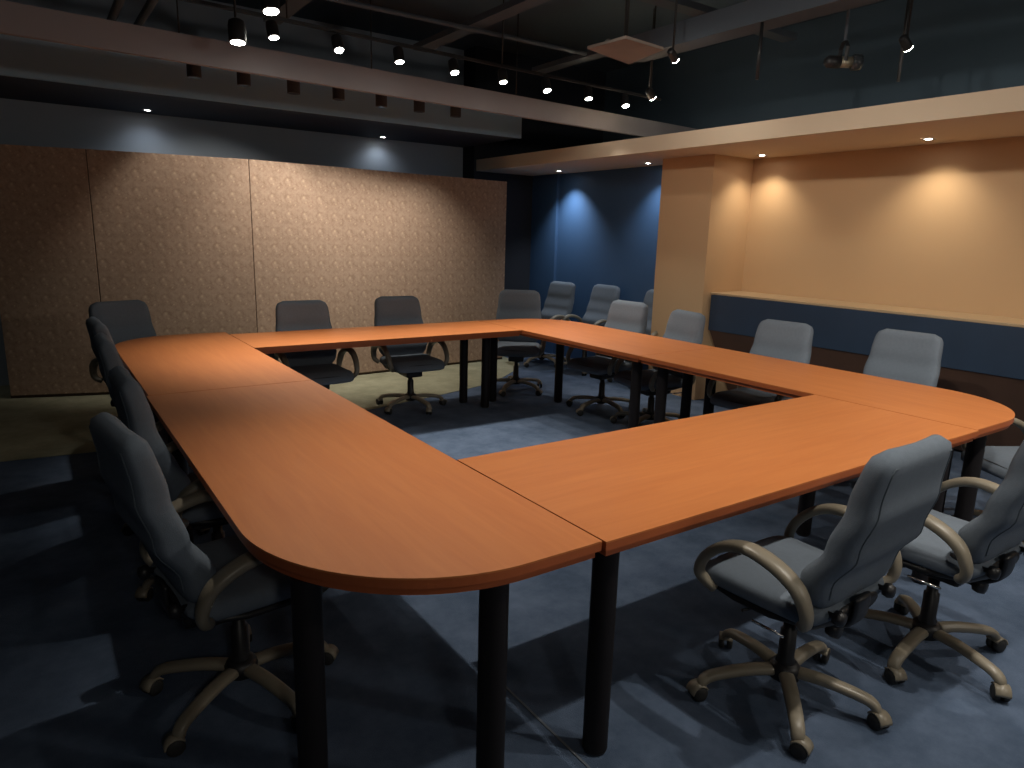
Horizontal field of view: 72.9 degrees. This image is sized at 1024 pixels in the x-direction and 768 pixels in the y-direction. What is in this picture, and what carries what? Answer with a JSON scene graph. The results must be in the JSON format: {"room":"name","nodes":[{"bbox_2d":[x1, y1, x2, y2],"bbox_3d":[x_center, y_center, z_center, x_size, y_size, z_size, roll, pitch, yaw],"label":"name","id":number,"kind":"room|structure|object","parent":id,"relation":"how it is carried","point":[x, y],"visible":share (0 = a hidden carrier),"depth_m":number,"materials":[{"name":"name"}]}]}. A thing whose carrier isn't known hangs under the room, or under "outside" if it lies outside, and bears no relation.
{"room":"conference room","nodes":[
{"label":"conference room","id":0,"kind":"room"},
{"bbox_2d":[107,0,124,20],"bbox_3d":[-1.915,-2.390,3.650,0.058,0.058,4.400,-7,15,-34],"label":"ceiling pipe","id":1,"kind":"object","parent":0,"point":[117,5],"visible":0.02,"depth_m":4.96,"materials":[{"name":"grey metal"}]},
{"bbox_2d":[134,0,158,25],"bbox_3d":[-1.750,-2.410,3.761,0.058,0.058,4.400,-7,15,-34],"label":"ceiling pipe","id":2,"kind":"object","parent":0,"point":[149,5],"visible":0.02,"depth_m":5.00,"materials":[{"name":"grey metal"}]},
{"bbox_2d":[0,0,463,385],"bbox_3d":[-3.876,-1.947,6.919,7.700,3.750,0.200,-7,15,-34],"label":"wall","id":3,"kind":"structure","parent":0,"point":[26,123],"depth_m":7.22,"materials":[{"name":"grey paint"}]},
{"bbox_2d":[0,75,517,147],"bbox_3d":[-3.446,-2.548,6.178,7.700,0.060,1.250,-7,15,-34],"label":"ceiling","id":4,"kind":"structure","parent":0,"point":[15,88],"depth_m":6.63,"materials":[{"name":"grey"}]},
{"bbox_2d":[0,34,521,138],"bbox_3d":[-3.078,-2.580,5.626,7.700,0.385,0.040,-7,15,-34],"label":"ceiling beam","id":5,"kind":"structure","parent":4,"relation":"attached to","point":[20,57],"depth_m":5.94,"materials":[{"name":"grey paint"}]},
{"bbox_2d":[0,352,1023,767],"bbox_3d":[0.114,0.894,3.389,9.800,0.100,11.450,-7,15,-34],"label":"floor","id":6,"kind":"structure","parent":0,"point":[77,644],"depth_m":2.55,"materials":[{"name":"blue carpet"}]},
{"bbox_2d":[85,316,189,466],"bbox_3d":[-2.176,0.082,4.266,0.665,0.995,0.645,-7,15,-36],"label":"office chair","id":7,"kind":"object","parent":6,"relation":"on","point":[94,326],"visible":0.11,"depth_m":3.88,"materials":[{"name":"grey fabric"}]},
{"bbox_2d":[92,332,209,535],"bbox_3d":[-1.755,0.229,3.636,0.669,0.995,0.644,-7,15,-34],"label":"office chair","id":8,"kind":"object","parent":6,"relation":"on","point":[107,354],"visible":0.17,"depth_m":3.27,"materials":[{"name":"grey fabric"}]},
{"bbox_2d":[108,365,228,600],"bbox_3d":[-1.278,0.402,2.931,0.653,0.980,0.648,-7,15,-35],"label":"office chair","id":9,"kind":"object","parent":6,"relation":"on","point":[134,411],"visible":0.32,"depth_m":2.61,"materials":[{"name":"grey fabric"}]},
{"bbox_2d":[135,586,152,597],"bbox_3d":[-1.531,0.862,2.884,0.048,0.031,0.060,2,12,1],"label":"hood","id":10,"kind":"object","parent":9,"relation":"attached to","point":[142,591],"depth_m":2.87,"materials":[{"name":"beige plastic"}]},
{"bbox_2d":[115,332,310,422],"bbox_3d":[-1.982,0.188,4.402,0.787,0.740,2.009,-7,15,-34],"label":"conference table","id":11,"kind":"object","parent":6,"relation":"on","point":[180,363],"visible":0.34,"depth_m":4.07,"materials":[{"name":"brown wood"}]},
{"bbox_2d":[89,412,338,756],"bbox_3d":[-0.890,0.558,2.233,0.676,0.990,0.648,-9,16,-42],"label":"office chair","id":12,"kind":"object","parent":6,"relation":"on","point":[207,585],"visible":0.88,"depth_m":2.03,"materials":[{"name":"grey fabric"}]},
{"bbox_2d":[139,674,163,692],"bbox_3d":[-1.204,0.994,2.313,0.048,0.031,0.060,7,13,25],"label":"hood","id":13,"kind":"object","parent":12,"relation":"attached to","point":[151,683],"depth_m":2.30,"materials":[{"name":"beige plastic"}]},
{"bbox_2d":[162,731,185,752],"bbox_3d":[-1.003,1.055,2.055,0.060,0.031,0.048,-6,15,-33],"label":"hood","id":14,"kind":"object","parent":12,"relation":"attached to","point":[173,741],"depth_m":2.04,"materials":[{"name":"beige plastic"}]},
{"bbox_2d":[324,644,338,658],"bbox_3d":[-0.663,0.967,2.508,0.060,0.031,0.048,2,12,2],"label":"hood","id":15,"kind":"object","parent":12,"relation":"attached to","point":[331,651],"depth_m":2.49,"materials":[{"name":"beige plastic"}]},
{"bbox_2d":[0,356,518,461],"bbox_3d":[-2.993,0.140,6.244,8.000,0.004,2.670,-7,15,-34],"label":"floor","id":16,"kind":"structure","parent":6,"relation":"on","point":[33,427],"depth_m":5.87,"materials":[{"name":"beige carpet"}]},
{"bbox_2d":[0,144,108,397],"bbox_3d":[-4.025,-0.940,6.022,0.770,2.141,0.070,-2,13,-18],"label":"partition panel","id":17,"kind":"object","parent":16,"relation":"on","point":[49,280],"visible":0.84,"depth_m":5.98,"materials":[{"name":"brown fabric"}]},
{"bbox_2d":[88,300,156,419],"bbox_3d":[-2.752,-0.116,5.176,0.678,0.960,0.649,10,15,34],"label":"office chair","id":18,"kind":"object","parent":16,"relation":"on","point":[125,320],"visible":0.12,"depth_m":5.23,"materials":[{"name":"grey fabric"}]},
{"bbox_2d":[86,149,256,335],"bbox_3d":[-3.063,-0.993,6.388,1.294,2.141,0.070,-4,13,-23],"label":"partition panel","id":19,"kind":"object","parent":16,"relation":"on","point":[173,233],"visible":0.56,"depth_m":6.29,"materials":[{"name":"brown fabric"}]},
{"bbox_2d":[248,159,506,374],"bbox_3d":[-1.291,-1.196,7.561,3.026,2.141,0.070,-8,15,-38],"label":"partition panel","id":20,"kind":"object","parent":16,"relation":"on","point":[346,239],"visible":0.75,"depth_m":7.34,"materials":[{"name":"brown fabric"}]},
{"bbox_2d":[275,300,359,388],"bbox_3d":[-1.580,-0.156,5.519,0.660,0.965,0.649,-7,15,-34],"label":"office chair","id":21,"kind":"object","parent":6,"relation":"on","point":[318,366],"visible":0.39,"depth_m":5.56,"materials":[{"name":"grey fabric"}]},
{"bbox_2d":[146,380,601,767],"bbox_3d":[-0.756,0.600,2.650,0.797,0.740,2.335,-7,15,-34],"label":"conference table","id":22,"kind":"object","parent":6,"relation":"on","point":[319,488],"visible":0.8,"depth_m":1.98,"materials":[{"name":"brown wood"}]},
{"bbox_2d":[230,321,521,407],"bbox_3d":[-1.037,-0.057,5.662,2.210,0.740,0.700,-7,15,-34],"label":"conference table","id":23,"kind":"object","parent":6,"relation":"on","point":[268,343],"visible":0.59,"depth_m":5.52,"materials":[{"name":"brown wood"}]},
{"bbox_2d":[371,296,448,414],"bbox_3d":[-0.883,-0.264,6.108,0.639,0.965,0.675,-6,14,-31],"label":"office chair","id":24,"kind":"object","parent":6,"relation":"on","point":[408,360],"visible":0.94,"depth_m":6.14,"materials":[{"name":"grey fabric"}]},
{"bbox_2d":[496,289,545,396],"bbox_3d":[0.033,-0.419,6.899,0.644,0.985,0.654,2,12,3],"label":"office chair","id":25,"kind":"object","parent":6,"relation":"on","point":[512,304],"visible":0.7,"depth_m":7.02,"materials":[{"name":"grey fabric"}]},
{"bbox_2d":[506,686,590,767],"bbox_3d":[0.413,1.196,1.785,0.008,0.003,1.820,-7,15,-34],"label":"trim","id":26,"kind":"structure","parent":6,"relation":"on","point":[507,688],"depth_m":2.20,"materials":[{"name":"grey"}]},
{"bbox_2d":[523,281,575,366],"bbox_3d":[0.385,-0.725,8.352,0.671,0.990,0.643,-8,15,-38],"label":"office chair","id":27,"kind":"object","parent":6,"relation":"on","point":[559,302],"visible":0.41,"depth_m":8.39,"materials":[{"name":"grey fabric"}]},
{"bbox_2d":[561,284,619,375],"bbox_3d":[0.861,-0.646,8.044,0.655,0.990,0.653,-7,15,-36],"label":"office chair","id":28,"kind":"object","parent":6,"relation":"on","point":[602,296],"visible":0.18,"depth_m":8.09,"materials":[{"name":"grey fabric"}]},
{"bbox_2d":[482,319,717,427],"bbox_3d":[0.617,-0.073,5.950,0.831,0.740,2.097,-7,15,-34],"label":"conference table","id":29,"kind":"object","parent":6,"relation":"on","point":[623,344],"visible":0.69,"depth_m":5.56,"materials":[{"name":"brown wood"}]},
{"bbox_2d":[566,300,647,417],"bbox_3d":[0.827,-0.237,6.180,0.689,0.975,0.652,-8,15,-38],"label":"office chair","id":30,"kind":"object","parent":6,"relation":"on","point":[631,316],"visible":0.65,"depth_m":6.17,"materials":[{"name":"grey fabric"}]},
{"bbox_2d":[607,289,657,387],"bbox_3d":[1.399,-0.493,7.405,0.641,0.990,0.644,-8,15,-38],"label":"office chair","id":31,"kind":"object","parent":6,"relation":"on","point":[648,299],"visible":0.09,"depth_m":7.53,"materials":[{"name":"fabric"}]},
{"bbox_2d":[610,309,705,428],"bbox_3d":[1.182,-0.109,5.668,0.641,0.960,0.644,-3,13,-22],"label":"office chair","id":32,"kind":"object","parent":6,"relation":"on","point":[682,325],"visible":0.5,"depth_m":5.64,"materials":[{"name":"grey fabric"}]},
{"bbox_2d":[457,395,978,755],"bbox_3d":[0.929,0.601,2.863,2.210,0.740,0.795,-7,15,-34],"label":"conference table","id":33,"kind":"object","parent":6,"relation":"on","point":[629,488],"visible":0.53,"depth_m":2.45,"materials":[{"name":"brown wood"}]},
{"bbox_2d":[707,319,813,409],"bbox_3d":[1.754,0.045,5.004,0.666,0.970,0.645,-8,15,-38],"label":"office chair","id":34,"kind":"object","parent":6,"relation":"on","point":[786,340],"visible":0.33,"depth_m":5.00,"materials":[{"name":"grey fabric"}]},
{"bbox_2d":[686,434,951,759],"bbox_3d":[0.964,0.593,2.308,0.645,0.990,0.667,-7,15,-36],"label":"office chair","id":35,"kind":"object","parent":6,"relation":"on","point":[791,581],"visible":1,"depth_m":2.11,"materials":[{"name":"grey fabric"}]},
{"bbox_2d":[686,678,708,696],"bbox_3d":[0.633,1.033,2.365,0.060,0.031,0.048,-2,13,-17],"label":"hood","id":36,"kind":"object","parent":35,"relation":"attached to","point":[696,687],"depth_m":2.35,"materials":[{"name":"beige plastic"}]},
{"bbox_2d":[720,631,732,641],"bbox_3d":[0.825,0.973,2.671,0.048,0.031,0.060,5,13,16],"label":"hood","id":37,"kind":"object","parent":35,"relation":"attached to","point":[723,636],"depth_m":2.64,"materials":[{"name":"beige plastic"}]},
{"bbox_2d":[790,735,813,756],"bbox_3d":[0.883,1.095,2.112,0.060,0.031,0.048,11,16,38],"label":"hood","id":38,"kind":"object","parent":35,"relation":"attached to","point":[800,745],"depth_m":2.10,"materials":[{"name":"beige plastic"}]},
{"bbox_2d":[819,647,829,655],"bbox_3d":[1.162,0.998,2.598,0.048,0.031,0.060,11,15,36],"label":"hood","id":39,"kind":"object","parent":35,"relation":"attached to","point":[826,652],"depth_m":2.57,"materials":[{"name":"beige plastic"}]},
{"bbox_2d":[867,709,892,727],"bbox_3d":[1.190,1.075,2.242,0.048,0.031,0.060,-3,13,-19],"label":"hood","id":40,"kind":"object","parent":35,"relation":"attached to","point":[877,718],"depth_m":2.23,"materials":[{"name":"beige plastic"}]},
{"bbox_2d":[639,348,1014,521],"bbox_3d":[1.810,0.326,4.253,0.831,0.740,2.117,-7,15,-34],"label":"conference table","id":41,"kind":"object","parent":6,"relation":"on","point":[792,379],"visible":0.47,"depth_m":3.94,"materials":[{"name":"brown wood"}]},
{"bbox_2d":[708,291,1023,450],"bbox_3d":[4.219,0.325,3.782,0.470,1.030,7.620,-7,15,-34],"label":"half wall","id":42,"kind":"structure","parent":6,"relation":"on","point":[983,355],"depth_m":5.24,"materials":[{"name":"blue paint"}]},
{"bbox_2d":[863,329,943,386],"bbox_3d":[2.401,0.163,4.514,0.651,0.980,0.644,-7,15,-36],"label":"office chair","id":43,"kind":"object","parent":6,"relation":"on","point":[901,355],"visible":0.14,"depth_m":4.56,"materials":[{"name":"grey fabric"}]},
{"bbox_2d":[864,440,1023,701],"bbox_3d":[1.602,0.546,2.563,0.644,1.010,0.664,-7,15,-34],"label":"office chair","id":44,"kind":"object","parent":6,"relation":"on","point":[980,552],"visible":0.8,"depth_m":2.42,"materials":[{"name":"grey fabric"}]},
{"bbox_2d":[884,667,906,681],"bbox_3d":[1.372,1.030,2.477,0.048,0.031,0.060,-1,13,-13],"label":"hood","id":45,"kind":"object","parent":44,"relation":"attached to","point":[891,674],"depth_m":2.46,"materials":[{"name":"beige plastic"}]},
{"bbox_2d":[986,635,1007,644],"bbox_3d":[1.892,0.996,2.703,0.060,0.031,0.048,-2,13,-16],"label":"hood","id":46,"kind":"object","parent":44,"relation":"attached to","point":[991,639],"depth_m":2.68,"materials":[{"name":"beige plastic"}]},
{"bbox_2d":[991,681,1011,698],"bbox_3d":[1.695,1.055,2.401,0.048,0.031,0.060,5,13,17],"label":"hood","id":47,"kind":"object","parent":44,"relation":"attached to","point":[999,689],"depth_m":2.39,"materials":[{"name":"beige plastic"}]},
{"bbox_2d":[953,418,1023,516],"bbox_3d":[2.726,0.367,3.585,0.673,0.990,0.641,1,12,-5],"label":"office chair","id":48,"kind":"object","parent":6,"relation":"on","point":[997,460],"visible":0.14,"depth_m":3.63,"materials":[{"name":"grey fabric"}]},
{"bbox_2d":[463,46,605,289],"bbox_3d":[0.245,-2.396,9.535,2.100,3.750,0.480,-7,15,-34],"label":"wall","id":49,"kind":"structure","parent":0,"point":[536,135],"depth_m":9.11,"materials":[{"name":"black paint"}]},
{"bbox_2d":[213,0,886,71],"bbox_3d":[0.218,-2.868,2.579,9.800,0.100,11.450,-7,15,-34],"label":"ceiling","id":50,"kind":"structure","parent":0,"point":[574,24],"depth_m":7.34,"materials":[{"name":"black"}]},
{"bbox_2d":[228,0,246,45],"bbox_3d":[-1.757,-2.712,4.366,0.111,1.063,0.122,-7,15,-34],"label":"track spotlight","id":51,"kind":"object","parent":50,"relation":"hanging from","point":[236,26],"visible":1,"depth_m":4.42,"materials":[{"name":"black plastic"}]},
{"bbox_2d":[260,0,280,15],"bbox_3d":[-1.433,-2.685,4.046,0.115,0.965,0.130,-7,15,-34],"label":"track spotlight","id":52,"kind":"object","parent":50,"relation":"hanging from","point":[268,7],"visible":1,"depth_m":4.11,"materials":[{"name":"black metal"}]},
{"bbox_2d":[176,0,518,94],"bbox_3d":[-1.887,-3.078,5.661,5.000,0.900,0.026,-7,15,-34],"label":"track","id":53,"kind":"object","parent":50,"relation":"hanging from","point":[176,0],"visible":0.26,"depth_m":6.13,"materials":[{"name":"black metal"}]},
{"bbox_2d":[180,0,660,100],"bbox_3d":[-0.804,-2.992,5.239,5.911,0.830,0.026,-8,15,-37],"label":"track","id":54,"kind":"object","parent":50,"relation":"hanging from","point":[200,2],"visible":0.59,"depth_m":5.33,"materials":[{"name":"black metal"}]},
{"bbox_2d":[266,19,279,39],"bbox_3d":[-1.623,-2.403,4.702,0.085,0.126,0.100,-7,15,-34],"label":"track spotlight","id":55,"kind":"object","parent":54,"relation":"attached to","point":[272,30],"visible":1,"depth_m":4.67,"materials":[{"name":"black metal"}]},
{"bbox_2d":[331,34,344,52],"bbox_3d":[-1.254,-2.453,4.991,0.083,0.130,0.108,-7,15,-34],"label":"track spotlight","id":56,"kind":"object","parent":54,"relation":"attached to","point":[336,39],"visible":1,"depth_m":4.96,"materials":[{"name":"black metal"}]},
{"bbox_2d":[393,46,404,63],"bbox_3d":[-0.863,-2.507,5.283,0.081,0.126,0.100,-7,15,-34],"label":"track spotlight","id":57,"kind":"object","parent":54,"relation":"attached to","point":[398,53],"visible":1,"depth_m":5.25,"materials":[{"name":"black metal"}]},
{"bbox_2d":[448,58,459,74],"bbox_3d":[-0.470,-2.561,5.591,0.080,0.129,0.108,-7,15,-34],"label":"track spotlight","id":58,"kind":"object","parent":54,"relation":"attached to","point":[452,63],"visible":1,"depth_m":5.56,"materials":[{"name":"black metal"}]},
{"bbox_2d":[498,68,507,83],"bbox_3d":[-0.078,-2.615,5.883,0.081,0.126,0.100,-7,15,-34],"label":"track spotlight","id":59,"kind":"object","parent":54,"relation":"attached to","point":[502,73],"visible":1,"depth_m":5.86,"materials":[{"name":"black metal"}]},
{"bbox_2d":[541,77,551,92],"bbox_3d":[0.307,-2.667,6.185,0.083,0.130,0.108,-7,15,-34],"label":"track spotlight","id":60,"kind":"object","parent":54,"relation":"attached to","point":[546,85],"visible":1,"depth_m":6.16,"materials":[{"name":"black metal"}]},
{"bbox_2d":[584,86,592,100],"bbox_3d":[0.714,-2.724,6.489,0.085,0.126,0.100,-7,15,-34],"label":"track spotlight","id":61,"kind":"object","parent":54,"relation":"attached to","point":[588,95],"visible":1,"depth_m":6.46,"materials":[{"name":"black metal"}]},
{"bbox_2d":[620,94,629,107],"bbox_3d":[1.107,-2.777,6.797,0.086,0.130,0.108,-7,15,-34],"label":"track spotlight","id":62,"kind":"object","parent":54,"relation":"attached to","point":[624,98],"visible":1,"depth_m":6.77,"materials":[{"name":"black plastic"}]},
{"bbox_2d":[587,0,662,63],"bbox_3d":[0.811,-2.777,4.734,0.520,0.948,0.490,-7,15,-34],"label":"board","id":63,"kind":"object","parent":50,"relation":"hanging from","point":[626,49],"visible":1,"depth_m":4.76,"materials":[{"name":"beige wood"}]},
{"bbox_2d":[645,6,656,100],"bbox_3d":[1.265,-3.056,6.177,0.072,0.992,0.118,12,16,39],"label":"spotlight","id":64,"kind":"object","parent":50,"relation":"hanging from","point":[649,91],"visible":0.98,"depth_m":6.23,"materials":[{"name":"black plastic"}]},
{"bbox_2d":[667,0,678,62],"bbox_3d":[1.165,-2.786,4.876,0.056,0.976,0.112,12,16,40],"label":"spotlight","id":65,"kind":"object","parent":50,"relation":"hanging from","point":[671,52],"visible":1,"depth_m":4.94,"materials":[{"name":"black plastic"}]},
{"bbox_2d":[823,9,863,70],"bbox_3d":[2.288,-2.673,4.668,0.245,1.045,0.117,2,12,0],"label":"spotlight","id":66,"kind":"object","parent":50,"relation":"hanging from","point":[855,62],"visible":1,"depth_m":4.73,"materials":[{"name":"black plastic"}]},
{"bbox_2d":[896,0,910,81],"bbox_3d":[2.826,-2.715,4.939,0.024,1.048,0.023,-7,15,-34],"label":"rod","id":67,"kind":"object","parent":50,"relation":"hanging from","point":[908,1],"visible":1,"depth_m":4.97,"materials":[{"name":"grey metal"}]},
{"bbox_2d":[899,0,913,51],"bbox_3d":[2.743,-2.751,4.728,0.112,0.897,0.064,-4,14,-26],"label":"spotlight","id":68,"kind":"object","parent":50,"relation":"hanging from","point":[905,42],"visible":1,"depth_m":4.78,"materials":[{"name":"black metal"}]},
{"bbox_2d":[553,165,662,369],"bbox_3d":[1.118,-1.389,8.418,0.200,2.300,2.680,-7,15,-34],"label":"wall","id":69,"kind":"structure","parent":0,"point":[608,220],"depth_m":8.14,"materials":[{"name":"blue paint"}]},
{"bbox_2d":[529,174,559,353],"bbox_3d":[0.412,-1.581,9.215,0.040,2.300,0.530,-7,15,-34],"label":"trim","id":70,"kind":"structure","parent":69,"relation":"attached to","point":[545,191],"depth_m":9.11,"materials":[{"name":"blue paint"}]},
{"bbox_2d":[648,154,753,399],"bbox_3d":[1.948,-1.063,7.012,0.760,2.300,0.640,-7,15,-34],"label":"wall column","id":71,"kind":"structure","parent":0,"point":[705,199],"depth_m":6.65,"materials":[{"name":"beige paint"}]},
{"bbox_2d":[476,86,1023,175],"bbox_3d":[3.503,-1.798,4.840,2.070,0.135,10.970,-7,15,-34],"label":"soffit","id":72,"kind":"structure","parent":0,"point":[997,113],"depth_m":5.24,"materials":[{"name":"beige paint"}]},
{"bbox_2d":[921,138,934,140],"bbox_3d":[3.037,-1.784,5.057,0.094,0.006,0.094,-7,15,-34],"label":"recessed light","id":73,"kind":"object","parent":72,"relation":"in","point":[926,139],"visible":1,"depth_m":5.06,"materials":[{"name":"silver metal"}]},
{"bbox_2d":[629,0,882,61],"bbox_3d":[2.660,-2.224,3.419,0.200,0.160,5.800,-7,15,-34],"label":"duct","id":74,"kind":"object","parent":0,"point":[744,18],"visible":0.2,"depth_m":4.84,"materials":[{"name":"grey metal"}]},
{"bbox_2d":[755,22,763,79],"bbox_3d":[1.684,-2.264,4.715,0.024,0.360,0.023,-7,15,-34],"label":"rod","id":75,"kind":"object","parent":74,"relation":"hanging from","point":[761,23],"visible":1,"depth_m":4.71,"materials":[{"name":"grey metal"}]},
{"bbox_2d":[603,0,1023,142],"bbox_3d":[4.291,-1.472,5.768,0.200,3.750,11.450,-7,15,-34],"label":"wall","id":76,"kind":"structure","parent":0,"point":[960,46],"depth_m":6.87,"materials":[{"name":"blue"}]},
{"bbox_2d":[741,136,1023,318],"bbox_3d":[4.519,-0.308,3.837,0.200,2.300,7.650,-7,15,-34],"label":"wall","id":77,"kind":"structure","parent":0,"point":[940,226],"depth_m":5.59,"materials":[{"name":"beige paint"}]},
{"bbox_3d":[-3.959,-0.501,0.200,0.200,3.750,11.450,-7,15,-34],"label":"wall","id":78,"kind":"structure","parent":0,"visible":0},
{"bbox_2d":[0,0,699,136],"bbox_3d":[-1.501,-2.355,5.216,9.828,0.175,0.050,-8,15,-38],"label":"ceiling beam","id":79,"kind":"structure","parent":78,"relation":"attached to","point":[16,19],"depth_m":5.06,"materials":[{"name":"paint"}]},
{"bbox_2d":[186,64,201,78],"bbox_3d":[-2.462,-2.468,5.363,0.104,0.188,0.104,-7,15,-34],"label":"wall spotlight","id":80,"kind":"object","parent":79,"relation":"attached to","point":[193,71],"visible":0.53,"depth_m":5.33,"materials":[{"name":"grey"}]},
{"bbox_2d":[237,72,250,86],"bbox_3d":[-2.157,-2.499,5.570,0.104,0.198,0.104,-7,15,-34],"label":"wall spotlight","id":81,"kind":"object","parent":79,"relation":"attached to","point":[243,79],"visible":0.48,"depth_m":5.54,"materials":[{"name":"grey"}]},
{"bbox_2d":[287,80,299,94],"bbox_3d":[-1.828,-2.533,5.794,0.104,0.208,0.104,-7,15,-34],"label":"wall spotlight","id":82,"kind":"object","parent":79,"relation":"attached to","point":[293,87],"visible":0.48,"depth_m":5.77,"materials":[{"name":"grey"}]},
{"bbox_2d":[332,87,344,100],"bbox_3d":[-1.506,-2.571,6.011,0.104,0.208,0.104,-7,15,-34],"label":"wall spotlight","id":83,"kind":"object","parent":79,"relation":"attached to","point":[338,94],"visible":0.56,"depth_m":5.98,"materials":[{"name":"grey"}]},
{"bbox_2d":[375,94,386,107],"bbox_3d":[-1.176,-2.605,6.234,0.104,0.218,0.104,-7,15,-34],"label":"wall spotlight","id":84,"kind":"object","parent":79,"relation":"attached to","point":[380,100],"visible":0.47,"depth_m":6.21,"materials":[{"name":"grey"}]},
{"bbox_2d":[414,100,424,112],"bbox_3d":[-0.863,-2.642,6.446,0.104,0.218,0.104,-7,15,-34],"label":"wall spotlight","id":85,"kind":"object","parent":79,"relation":"attached to","point":[419,107],"visible":0.5,"depth_m":6.42,"materials":[{"name":"grey"}]},
{"bbox_2d":[450,106,460,117],"bbox_3d":[-0.541,-2.680,6.663,0.104,0.218,0.104,-7,15,-34],"label":"wall spotlight","id":86,"kind":"object","parent":79,"relation":"attached to","point":[455,112],"visible":0.52,"depth_m":6.64,"materials":[{"name":"grey"}]},
{"bbox_2d":[638,0,796,42],"bbox_3d":[-1.142,-2.675,3.765,8.820,0.050,0.140,-7,15,-34],"label":"ceiling panel","id":87,"kind":"object","parent":78,"relation":"attached to","point":[688,7],"visible":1,"depth_m":5.49,"materials":[{"name":"grey"}]},
{"bbox_3d":[3.455,0.113,-1.696,9.800,3.750,0.200,-7,15,-34],"label":"wall","id":88,"kind":"structure","parent":0,"visible":0},
{"bbox_2d":[263,0,311,24],"bbox_3d":[0.695,-2.176,1.993,0.140,0.050,9.690,-7,15,-34],"label":"bar","id":89,"kind":"object","parent":88,"relation":"attached to","point":[293,6],"visible":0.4,"depth_m":5.46,"materials":[{"name":"grey"}]},
{"bbox_2d":[327,0,586,55],"bbox_3d":[-1.910,-2.777,4.733,6.270,0.035,0.035,-7,15,-33],"label":"ceiling pipe","id":90,"kind":"object","parent":89,"relation":"hanging from","point":[347,2],"visible":1,"depth_m":5.67,"materials":[{"name":"grey metal"}]},
{"bbox_2d":[413,0,549,51],"bbox_3d":[1.850,-2.312,2.773,0.140,0.050,9.690,-7,15,-34],"label":"bar","id":91,"kind":"object","parent":88,"relation":"attached to","point":[508,9],"visible":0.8,"depth_m":5.70,"materials":[{"name":"grey metal"}]},
{"bbox_2d":[532,50,604,72],"bbox_3d":[3.005,-2.448,3.553,0.140,0.050,9.690,-7,15,-34],"label":"bar","id":92,"kind":"object","parent":88,"relation":"attached to","point":[575,59],"visible":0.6,"depth_m":6.98,"materials":[{"name":"grey metal"}]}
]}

